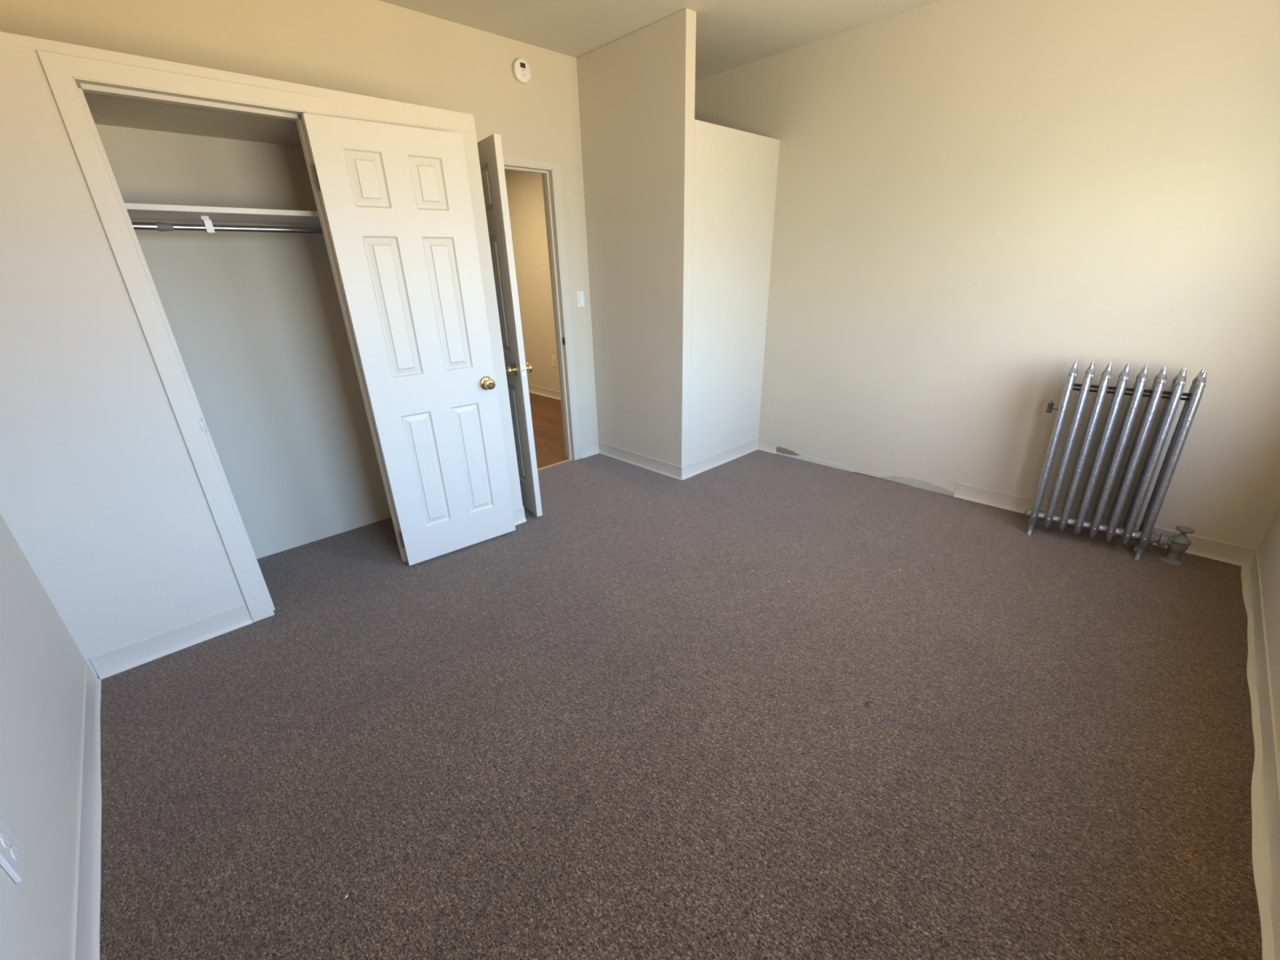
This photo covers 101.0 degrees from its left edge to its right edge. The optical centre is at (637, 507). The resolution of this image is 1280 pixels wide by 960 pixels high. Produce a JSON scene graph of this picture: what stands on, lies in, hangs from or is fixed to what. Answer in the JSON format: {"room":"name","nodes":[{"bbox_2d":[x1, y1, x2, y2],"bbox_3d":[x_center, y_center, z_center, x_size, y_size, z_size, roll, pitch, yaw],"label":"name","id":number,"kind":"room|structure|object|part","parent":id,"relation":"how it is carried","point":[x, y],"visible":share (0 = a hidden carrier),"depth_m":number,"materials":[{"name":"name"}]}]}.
{"room":"empty bedroom","nodes":[
{"label":"empty bedroom","id":0,"kind":"room"},
{"bbox_2d":[0,513,85,959],"bbox_3d":[-1.373,-0.142,0.670,0.187,2.756,4.100,-23,32,-39],"label":"wall","id":1,"kind":"structure","parent":0,"point":[42,667],"depth_m":1.38,"materials":[{"name":"beige paint"}]},
{"bbox_2d":[0,817,25,883],"bbox_3d":[-1.282,0.692,1.073,0.012,0.116,0.092,-23,32,-39],"label":"wall outlet","id":2,"kind":"object","parent":1,"relation":"attached to","point":[12,851],"visible":1,"depth_m":1.07,"materials":[{"name":"beige paint"}]},
{"bbox_2d":[0,831,10,848],"bbox_3d":[-1.280,0.673,1.068,0.002,0.035,0.035,-23,32,-39],"label":"receptacle","id":3,"kind":"object","parent":2,"relation":"attached to","point":[5,837],"depth_m":1.06,"materials":[{"name":"beige paint"}]},
{"bbox_2d":[10,844,20,861],"bbox_3d":[-1.279,0.708,1.084,0.002,0.035,0.035,-23,32,-39],"label":"receptacle","id":4,"kind":"object","parent":2,"relation":"attached to","point":[15,848],"depth_m":1.08,"materials":[{"name":"beige paint"}]},
{"bbox_2d":[71,661,102,959],"bbox_3d":[-1.074,1.093,1.024,0.017,0.100,3.140,-22,32,-38],"label":"baseboard","id":5,"kind":"structure","parent":1,"relation":"attached to","point":[87,886],"depth_m":1.47,"materials":[{"name":"white wood"}]},
{"bbox_2d":[0,31,523,678],"bbox_3d":[-1.717,-0.653,2.530,2.023,2.168,0.710,-23,32,-38],"label":"wall","id":6,"kind":"structure","parent":0,"point":[102,495],"depth_m":1.91,"materials":[{"name":"beige paint"}]},
{"bbox_2d":[88,604,253,679],"bbox_3d":[-1.962,0.560,2.251,0.519,0.100,0.016,-23,32,-39],"label":"baseboard","id":7,"kind":"structure","parent":6,"relation":"attached to","point":[108,664],"depth_m":2.23,"materials":[{"name":"white wood"}]},
{"bbox_2d":[36,49,326,622],"bbox_3d":[-1.512,-0.546,2.260,0.809,2.086,0.030,-23,32,-38],"label":"trim","id":8,"kind":"structure","parent":6,"relation":"attached to","point":[59,68],"depth_m":1.89,"materials":[{"name":"beige paint"}]},
{"bbox_3d":[-1.744,-0.330,2.112,0.014,0.057,0.030,-23,32,-38],"label":"strike plate","id":9,"kind":"part","parent":8,"relation":"part of","materials":[{"name":"metal"}]},
{"bbox_2d":[71,76,407,614],"bbox_3d":[-1.544,-0.535,2.306,0.651,2.030,0.125,-23,32,-38],"label":"trim","id":10,"kind":"structure","parent":6,"relation":"attached to","point":[82,85],"depth_m":2.02,"materials":[{"name":"beige paint"}]},
{"bbox_2d":[301,112,515,565],"bbox_3d":[-1.004,-0.683,2.597,0.643,2.000,0.094,-20,30,-35],"label":"door","id":11,"kind":"structure","parent":6,"relation":"in","point":[396,199],"depth_m":2.50,"materials":[{"name":"white paint"}]},
{"bbox_3d":[-0.781,-0.653,2.778,0.058,0.058,0.047,-20,30,-35],"label":"knob","id":12,"kind":"part","parent":11,"relation":"part of","materials":[{"name":"gold metal"}]},
{"bbox_2d":[512,506,526,525],"bbox_3d":[-0.946,0.138,3.120,0.660,0.100,0.015,-23,32,-38],"label":"baseboard","id":13,"kind":"structure","parent":6,"relation":"attached to","point":[518,513],"depth_m":3.30,"materials":[{"name":"white wood"}]},
{"bbox_2d":[0,0,598,559],"bbox_3d":[-1.215,-1.363,3.352,4.750,2.756,0.120,-23,32,-39],"label":"wall","id":14,"kind":"structure","parent":0,"point":[255,320],"depth_m":2.71,"materials":[{"name":"beige paint"}]},
{"bbox_2d":[124,202,320,224],"bbox_3d":[-1.835,-1.281,2.305,1.894,0.021,0.448,-23,32,-39],"label":"closet shelf","id":15,"kind":"object","parent":14,"relation":"attached to","point":[135,211],"visible":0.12,"depth_m":2.24,"materials":[{"name":"white paint"}]},
{"bbox_2d":[131,215,323,233],"bbox_3d":[-1.782,-1.221,2.274,1.890,0.065,0.036,-23,32,-39],"label":"closet rod","id":16,"kind":"object","parent":15,"relation":"attached to","point":[207,226],"visible":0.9,"depth_m":2.25,"materials":[{"name":"silver metal"}]},
{"bbox_2d":[477,133,542,516],"bbox_3d":[-0.863,-0.991,3.226,0.154,2.026,0.765,-17,29,-31],"label":"door","id":17,"kind":"structure","parent":14,"relation":"in","point":[490,148],"depth_m":2.92,"materials":[{"name":"white paint"}]},
{"bbox_3d":[-0.724,-0.786,3.009,0.047,0.058,0.058,-17,29,-31],"label":"knob","id":18,"kind":"part","parent":17,"relation":"part of","materials":[{"name":"gold metal"}]},
{"bbox_3d":[-0.643,-0.778,2.986,0.021,0.056,0.001,-17,29,-31],"label":"latch plate","id":19,"kind":"part","parent":17,"relation":"part of","materials":[{"name":"silver metal"}]},
{"bbox_3d":[-0.639,-0.812,3.062,0.047,0.058,0.058,-17,29,-31],"label":"knob","id":20,"kind":"part","parent":17,"relation":"part of","materials":[{"name":"gold metal"}]},
{"bbox_2d":[512,58,530,83],"bbox_3d":[-0.705,-2.664,3.216,0.117,0.117,0.037,-23,32,-39],"label":"fire alarm","id":21,"kind":"object","parent":14,"relation":"attached to","point":[521,68],"visible":1,"depth_m":3.20,"materials":[{"name":"white plastic"}]},
{"bbox_2d":[502,155,581,460],"bbox_3d":[-0.853,-1.246,3.779,0.757,2.072,0.124,-23,32,-39],"label":"trim","id":22,"kind":"structure","parent":14,"relation":"attached to","point":[547,174],"depth_m":3.90,"materials":[{"name":"beige paint"}]},
{"bbox_2d":[576,291,584,306],"bbox_3d":[-0.427,-1.580,3.987,0.066,0.108,0.012,-23,32,-39],"label":"light switch","id":23,"kind":"object","parent":14,"relation":"attached to","point":[580,300],"visible":1,"depth_m":3.98,"materials":[{"name":"white plastic"}]},
{"bbox_2d":[580,441,599,458],"bbox_3d":[-0.398,-0.492,4.477,0.198,0.100,0.015,-23,32,-39],"label":"baseboard","id":24,"kind":"structure","parent":14,"relation":"attached to","point":[592,449],"depth_m":4.47,"materials":[{"name":"white wood"}]},
{"bbox_2d":[378,0,941,80],"bbox_3d":[0.191,-2.080,1.389,4.750,0.100,4.270,-23,32,-39],"label":"ceiling","id":25,"kind":"structure","parent":0,"point":[731,34],"depth_m":2.95,"materials":[{"name":"paint"}]},
{"bbox_2d":[576,8,779,466],"bbox_3d":[0.327,-1.720,4.046,1.049,2.756,1.003,-23,32,-39],"label":"wall","id":26,"kind":"structure","parent":0,"point":[680,207],"depth_m":3.59,"materials":[{"name":"beige paint"}]},
{"bbox_2d":[598,441,682,479],"bbox_3d":[-0.005,-0.388,4.223,0.014,0.100,0.957,-23,32,-39],"label":"baseboard","id":27,"kind":"structure","parent":26,"relation":"attached to","point":[664,468],"depth_m":4.18,"materials":[{"name":"white wood"}]},
{"bbox_2d":[681,437,758,479],"bbox_3d":[0.687,-0.403,4.214,0.986,0.100,0.014,-23,32,-39],"label":"baseboard","id":28,"kind":"structure","parent":26,"relation":"attached to","point":[691,469],"depth_m":4.18,"materials":[{"name":"white wood"}]},
{"bbox_2d":[98,392,1262,959],"bbox_3d":[-1.295,-0.188,4.054,4.600,0.060,8.500,-23,32,-39],"label":"floor","id":29,"kind":"structure","parent":0,"point":[579,731],"depth_m":1.75,"materials":[{"name":"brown carpet"}]},
{"bbox_2d":[537,458,572,471],"bbox_3d":[-0.813,-0.295,4.189,0.735,0.006,0.030,-23,32,-39],"label":"threshold","id":30,"kind":"object","parent":29,"relation":"on","point":[569,460],"visible":0.36,"depth_m":4.30,"materials":[{"name":"beige wood"}]},
{"bbox_2d":[853,471,909,485],"bbox_3d":[1.778,-0.216,3.853,0.420,0.002,0.008,21,33,40],"label":"gap","id":31,"kind":"structure","parent":29,"relation":"on","point":[853,472],"depth_m":3.88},
{"bbox_2d":[1022,358,1207,565],"bbox_3d":[2.483,-0.242,2.704,0.739,0.964,0.185,18,31,36],"label":"radiator","id":32,"kind":"object","parent":29,"relation":"on","point":[1177,544],"visible":1,"depth_m":2.66,"materials":[{"name":"silver metal"}]},
{"bbox_2d":[1045,400,1053,413],"bbox_3d":[2.250,-0.553,2.872,0.029,0.067,0.029,18,31,36],"label":"vent","id":33,"kind":"object","parent":32,"relation":"attached to","point":[1050,406],"depth_m":2.87,"materials":[{"name":"silver metal"}]},
{"bbox_3d":[2.426,-0.575,2.605,0.490,0.036,0.023,18,31,36],"label":"tie rod","id":34,"kind":"part","parent":32,"relation":"part of","materials":[{"name":"metal"}]},
{"bbox_3d":[2.745,0.115,2.643,0.067,0.036,0.070,18,31,36],"label":"valve handle","id":35,"kind":"part","parent":32,"relation":"part of","materials":[{"name":"grey metal"}]},
{"bbox_2d":[504,0,1279,549],"bbox_3d":[0.285,-2.077,4.834,0.246,2.756,8.600,-23,32,-39],"label":"wall","id":36,"kind":"structure","parent":0,"point":[976,201],"depth_m":2.89,"materials":[{"name":"beige paint"}]},
{"bbox_2d":[528,384,560,399],"bbox_3d":[-1.149,-1.449,6.632,0.015,0.100,4.180,-23,32,-39],"label":"baseboard","id":37,"kind":"structure","parent":36,"relation":"attached to","point":[554,394],"depth_m":6.65,"materials":[{"name":"beige wood"}]},
{"bbox_2d":[551,355,556,367],"bbox_3d":[-0.997,-1.754,6.314,0.009,0.125,0.080,-23,32,-39],"label":"wall outlet","id":38,"kind":"object","parent":36,"relation":"attached to","point":[553,357],"visible":1,"depth_m":6.31,"materials":[{"name":"beige plastic"}]},
{"bbox_2d":[757,437,777,453],"bbox_3d":[1.095,-0.527,4.463,0.016,0.100,0.182,-23,32,-39],"label":"baseboard","id":39,"kind":"structure","parent":36,"relation":"attached to","point":[765,445],"depth_m":4.46,"materials":[{"name":"white wood"}]},
{"bbox_2d":[953,482,1256,566],"bbox_3d":[2.588,0.066,3.066,0.015,0.100,1.346,-23,32,-39],"label":"baseboard","id":40,"kind":"structure","parent":36,"relation":"attached to","point":[1228,553],"depth_m":2.95,"materials":[{"name":"beige wood"}]},
{"bbox_2d":[1257,507,1279,769],"bbox_3d":[1.542,-0.247,0.724,4.550,2.756,0.122,-23,32,-39],"label":"wall","id":41,"kind":"structure","parent":0,"point":[1268,551],"depth_m":2.11,"materials":[{"name":"beige paint"}]},
{"bbox_2d":[1240,549,1279,959],"bbox_3d":[1.564,0.895,1.300,4.210,0.100,0.031,-23,32,-39],"label":"baseboard","id":42,"kind":"structure","parent":41,"relation":"attached to","point":[1265,781],"depth_m":1.55,"materials":[{"name":"beige wood"}]}
]}

